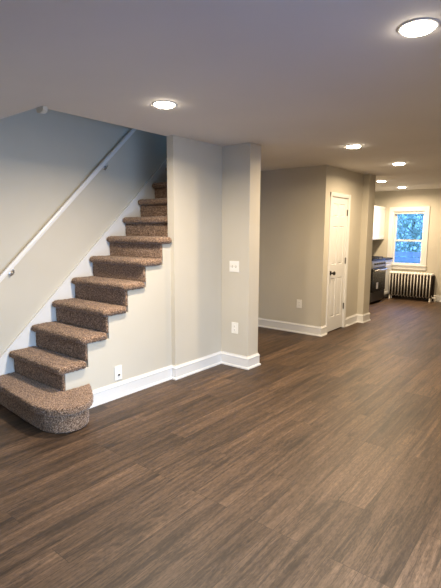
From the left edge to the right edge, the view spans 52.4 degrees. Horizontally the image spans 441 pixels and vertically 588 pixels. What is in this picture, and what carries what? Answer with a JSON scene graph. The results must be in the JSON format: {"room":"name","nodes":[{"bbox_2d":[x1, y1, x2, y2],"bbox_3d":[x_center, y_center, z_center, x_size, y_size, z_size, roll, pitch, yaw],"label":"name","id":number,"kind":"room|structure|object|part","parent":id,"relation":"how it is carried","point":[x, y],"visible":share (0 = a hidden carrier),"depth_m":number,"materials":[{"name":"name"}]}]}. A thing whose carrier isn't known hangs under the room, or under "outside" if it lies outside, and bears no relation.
{"room":"living room","nodes":[
{"label":"living room","id":0,"kind":"room"},
{"bbox_2d":[0,108,166,381],"bbox_3d":[-0.472,-1.795,5.572,0.120,4.950,12.098,7,10,38],"label":"wall","id":1,"kind":"structure","parent":0,"point":[45,158],"depth_m":4.23,"materials":[{"name":"beige paint"}]},
{"bbox_2d":[0,128,136,282],"bbox_3d":[-1.321,-1.129,4.443,0.076,2.618,2.677,7,10,38],"label":"handrail","id":2,"kind":"object","parent":1,"relation":"attached to","point":[8,271],"visible":0.68,"depth_m":4.23,"materials":[{"name":"white paint"}]},
{"bbox_2d":[64,244,171,390],"bbox_3d":[-0.892,0.242,4.009,0.072,1.353,1.191,7,10,38],"label":"wall","id":3,"kind":"structure","parent":0,"point":[138,340],"depth_m":4.13,"materials":[{"name":"beige paint"}]},
{"bbox_2d":[115,365,121,380],"bbox_3d":[-0.906,0.702,3.989,0.014,0.128,0.078,7,10,38],"label":"wall outlet","id":4,"kind":"object","parent":3,"relation":"attached to","point":[118,369],"visible":1,"depth_m":3.98,"materials":[{"name":"white plastic"}]},
{"bbox_2d":[167,135,221,365],"bbox_3d":[-0.044,-0.391,4.907,0.086,2.360,1.393,7,10,38],"label":"wall","id":5,"kind":"structure","parent":0,"point":[194,168],"depth_m":4.56,"materials":[{"name":"beige paint"}]},
{"bbox_2d":[89,351,260,408],"bbox_3d":[-0.204,0.754,4.740,1.047,0.138,2.601,3,9,20],"label":"baseboard","id":6,"kind":"structure","parent":5,"relation":"attached to","point":[102,395],"depth_m":4.48,"materials":[{"name":"white paint"}]},
{"bbox_2d":[0,297,440,587],"bbox_3d":[1.375,0.922,4.450,4.845,0.100,12.298,7,10,38],"label":"floor","id":7,"kind":"structure","parent":0,"point":[316,464],"depth_m":2.72,"materials":[{"name":"brown wood"}]},
{"bbox_2d":[0,158,171,433],"bbox_3d":[-0.784,-0.477,4.340,1.158,2.693,2.763,7,10,38],"label":"staircase","id":8,"kind":"structure","parent":7,"relation":"on","point":[75,316],"depth_m":4.06,"materials":[{"name":"brown carpet"}]},
{"bbox_2d":[369,256,387,302],"bbox_3d":[3.026,-0.312,9.465,0.758,0.950,0.765,7,10,38],"label":"gas range","id":9,"kind":"object","parent":7,"relation":"on","point":[378,269],"visible":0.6,"depth_m":9.21,"materials":[{"name":"silver metal"}]},
{"bbox_3d":[3.256,0.037,9.327,0.032,0.190,0.757,7,10,38],"label":"drawer","id":10,"kind":"part","parent":9,"relation":"part of","materials":[{"name":"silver metal"}]},
{"bbox_3d":[3.261,-0.303,9.276,0.040,0.483,0.757,7,10,38],"label":"oven door","id":11,"kind":"part","parent":9,"relation":"part of","materials":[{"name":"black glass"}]},
{"bbox_3d":[3.251,-0.625,9.240,0.072,0.150,0.761,7,10,38],"label":"control panel","id":12,"kind":"part","parent":9,"relation":"part of","materials":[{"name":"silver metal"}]},
{"bbox_2d":[384,259,391,297],"bbox_3d":[3.405,-0.348,10.045,0.636,0.862,0.592,7,10,38],"label":"base cabinet","id":13,"kind":"object","parent":7,"relation":"on","point":[388,262],"visible":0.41,"depth_m":9.90,"materials":[{"name":"white paint"}]},
{"bbox_3d":[3.647,-0.661,9.806,0.020,0.160,0.586,7,10,38],"label":"drawer","id":14,"kind":"part","parent":13,"relation":"part of","materials":[{"name":"white paint"}]},
{"bbox_2d":[389,271,435,301],"bbox_3d":[4.164,-0.173,9.714,0.979,0.612,0.224,7,10,38],"label":"radiator","id":15,"kind":"object","parent":7,"relation":"on","point":[406,285],"visible":1,"depth_m":9.66,"materials":[{"name":"white metal"}]},
{"bbox_2d":[0,0,440,191],"bbox_3d":[1.385,-1.583,4.095,4.645,0.240,12.098,7,10,38],"label":"ceiling","id":16,"kind":"structure","parent":0,"point":[302,81],"depth_m":2.55,"materials":[{"name":"paint"}]},
{"bbox_2d":[36,106,47,113],"bbox_3d":[-1.294,-1.331,3.252,0.100,0.042,0.037,7,10,38],"label":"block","id":17,"kind":"object","parent":16,"relation":"attached to","point":[42,109],"visible":1,"depth_m":3.23,"materials":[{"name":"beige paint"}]},
{"bbox_2d":[152,101,176,108],"bbox_3d":[-0.394,-1.325,3.154,0.172,0.019,0.172,7,10,38],"label":"recessed light","id":18,"kind":"object","parent":16,"relation":"in","point":[160,104],"visible":1,"depth_m":3.12,"materials":[{"name":"white plastic"}]},
{"bbox_2d":[345,144,361,148],"bbox_3d":[1.388,-1.535,4.683,0.172,0.019,0.172,7,10,38],"label":"recessed light","id":19,"kind":"object","parent":16,"relation":"in","point":[355,145],"visible":1,"depth_m":4.64,"materials":[{"name":"white plastic"}]},
{"bbox_2d":[397,18,439,36],"bbox_3d":[0.858,-1.150,1.949,0.172,0.019,0.172,7,10,38],"label":"recessed light","id":20,"kind":"object","parent":16,"relation":"in","point":[421,26],"visible":1,"depth_m":1.92,"materials":[{"name":"white plastic"}]},
{"bbox_2d":[221,143,260,356],"bbox_3d":[0.215,-0.384,4.870,0.365,2.360,0.195,7,10,38],"label":"wall","id":21,"kind":"structure","parent":0,"point":[241,163],"depth_m":4.76,"materials":[{"name":"beige paint"}]},
{"bbox_2d":[229,261,238,271],"bbox_3d":[0.143,-0.294,4.800,0.128,0.118,0.020,7,10,38],"label":"light switch","id":22,"kind":"object","parent":21,"relation":"attached to","point":[233,265],"visible":1,"depth_m":4.80,"materials":[{"name":"white plastic"}]},
{"bbox_2d":[231,322,237,333],"bbox_3d":[0.155,0.370,4.889,0.088,0.124,0.010,7,10,38],"label":"wall outlet","id":23,"kind":"object","parent":21,"relation":"attached to","point":[234,329],"visible":1,"depth_m":4.88,"materials":[{"name":"white plastic"}]},
{"bbox_2d":[258,165,329,326],"bbox_3d":[1.012,-0.625,6.594,1.140,2.360,0.100,7,10,38],"label":"wall","id":24,"kind":"structure","parent":0,"point":[294,202],"depth_m":6.48,"materials":[{"name":"beige paint"}]},
{"bbox_2d":[258,317,326,336],"bbox_3d":[1.024,0.475,6.750,1.166,0.138,0.173,7,10,38],"label":"baseboard","id":25,"kind":"structure","parent":24,"relation":"attached to","point":[262,322],"depth_m":6.62,"materials":[{"name":"white paint"}]},
{"bbox_2d":[296,299,301,307],"bbox_3d":[1.143,0.142,6.522,0.084,0.124,0.010,7,10,38],"label":"wall outlet","id":26,"kind":"object","parent":24,"relation":"attached to","point":[299,302],"visible":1,"depth_m":6.52,"materials":[{"name":"white plastic"}]},
{"bbox_2d":[324,166,362,324],"bbox_3d":[1.503,-0.709,7.199,1.140,2.360,1.468,7,10,38],"label":"wall","id":27,"kind":"structure","parent":0,"point":[342,181],"depth_m":6.93,"materials":[{"name":"beige paint"}]},
{"bbox_2d":[326,192,350,332],"bbox_3d":[1.714,-0.451,6.612,0.163,2.016,0.677,7,10,38],"label":"door","id":28,"kind":"structure","parent":27,"relation":"in","point":[339,220],"depth_m":6.62,"materials":[{"name":"white paint"}]},
{"bbox_2d":[345,312,370,326],"bbox_3d":[2.056,0.388,7.388,0.567,0.138,0.770,7,10,38],"label":"baseboard","id":29,"kind":"structure","parent":27,"relation":"attached to","point":[360,318],"depth_m":7.29,"materials":[{"name":"white paint"}]},
{"bbox_2d":[357,174,375,313],"bbox_3d":[2.324,-0.722,7.310,0.201,2.360,0.265,7,10,38],"label":"wall pillar","id":30,"kind":"structure","parent":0,"point":[368,198],"depth_m":7.20,"materials":[{"name":"beige paint"}]},
{"bbox_2d":[373,206,385,239],"bbox_3d":[3.247,-1.560,9.847,0.417,0.715,0.885,7,10,38],"label":"upper cabinet","id":31,"kind":"object","parent":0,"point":[379,212],"visible":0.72,"depth_m":9.78,"materials":[{"name":"white paint"}]},
{"bbox_3d":[3.264,-1.518,9.553,0.020,0.711,0.438,7,10,38],"label":"door","id":32,"kind":"part","parent":31,"relation":"part of","materials":[{"name":"white paint"}]},
{"bbox_3d":[3.540,-1.565,9.894,0.020,0.711,0.438,7,10,38],"label":"door","id":33,"kind":"part","parent":31,"relation":"part of","materials":[{"name":"white paint"}]},
{"bbox_2d":[372,188,440,296],"bbox_3d":[5.226,-0.952,9.018,4.645,2.360,0.180,7,10,38],"label":"wall","id":34,"kind":"structure","parent":0,"point":[422,197],"depth_m":9.55,"materials":[{"name":"beige paint"}]},
{"bbox_2d":[387,206,429,269],"bbox_3d":[4.128,-1.220,9.837,0.846,1.353,0.212,7,10,38],"label":"window","id":35,"kind":"structure","parent":34,"relation":"in","point":[394,211],"depth_m":9.79,"materials":[{"name":"white paint"}]},
{"bbox_3d":[4.126,-0.922,9.887,0.624,0.547,0.028,7,10,38],"label":"sash","id":36,"kind":"part","parent":35,"relation":"part of","materials":[{"name":"white paint"}]},
{"bbox_3d":[4.149,-1.475,9.834,0.624,0.635,0.028,7,10,38],"label":"sash","id":37,"kind":"part","parent":35,"relation":"part of","materials":[{"name":"blue glass"}]},
{"bbox_3d":[4.167,-0.597,9.892,0.740,0.103,0.212,7,10,38],"label":"sill","id":38,"kind":"part","parent":35,"relation":"part of","materials":[{"name":"white paint"}]},
{"bbox_2d":[433,295,440,301],"bbox_3d":[5.749,0.228,8.623,3.125,0.138,0.026,7,10,38],"label":"baseboard","id":39,"kind":"structure","parent":34,"relation":"attached to","point":[438,297],"depth_m":9.52,"materials":[{"name":"white paint"}]},
{"label":"outside","id":40,"kind":"structure","parent":0,"visible":0},
{"bbox_3d":[10.201,-0.873,19.156,24.000,0.100,21.452,7,10,38],"label":"ground","id":41,"kind":"structure","parent":40,"visible":0},
{"bbox_2d":[395,252,420,262],"bbox_3d":[5.675,-0.724,13.485,7.000,1.160,0.112,7,10,38],"label":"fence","id":42,"kind":"object","parent":41,"relation":"on","point":[409,257],"visible":0.1,"depth_m":13.42,"materials":[{"name":"blue wood"}]},
{"bbox_2d":[395,214,423,262],"bbox_3d":[7.008,-2.259,14.968,3.083,3.804,2.300,7,10,38],"label":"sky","id":43,"kind":"structure","parent":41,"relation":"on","point":[413,217],"depth_m":15.13,"materials":[{"name":"blue"}]},
{"bbox_2d":[395,214,423,262],"bbox_3d":[7.924,-3.113,18.532,3.428,4.501,2.477,7,10,38],"label":"tree","id":44,"kind":"object","parent":41,"relation":"on","point":[403,214],"visible":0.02,"depth_m":18.49,"materials":[{"name":"green plant"}]}
]}

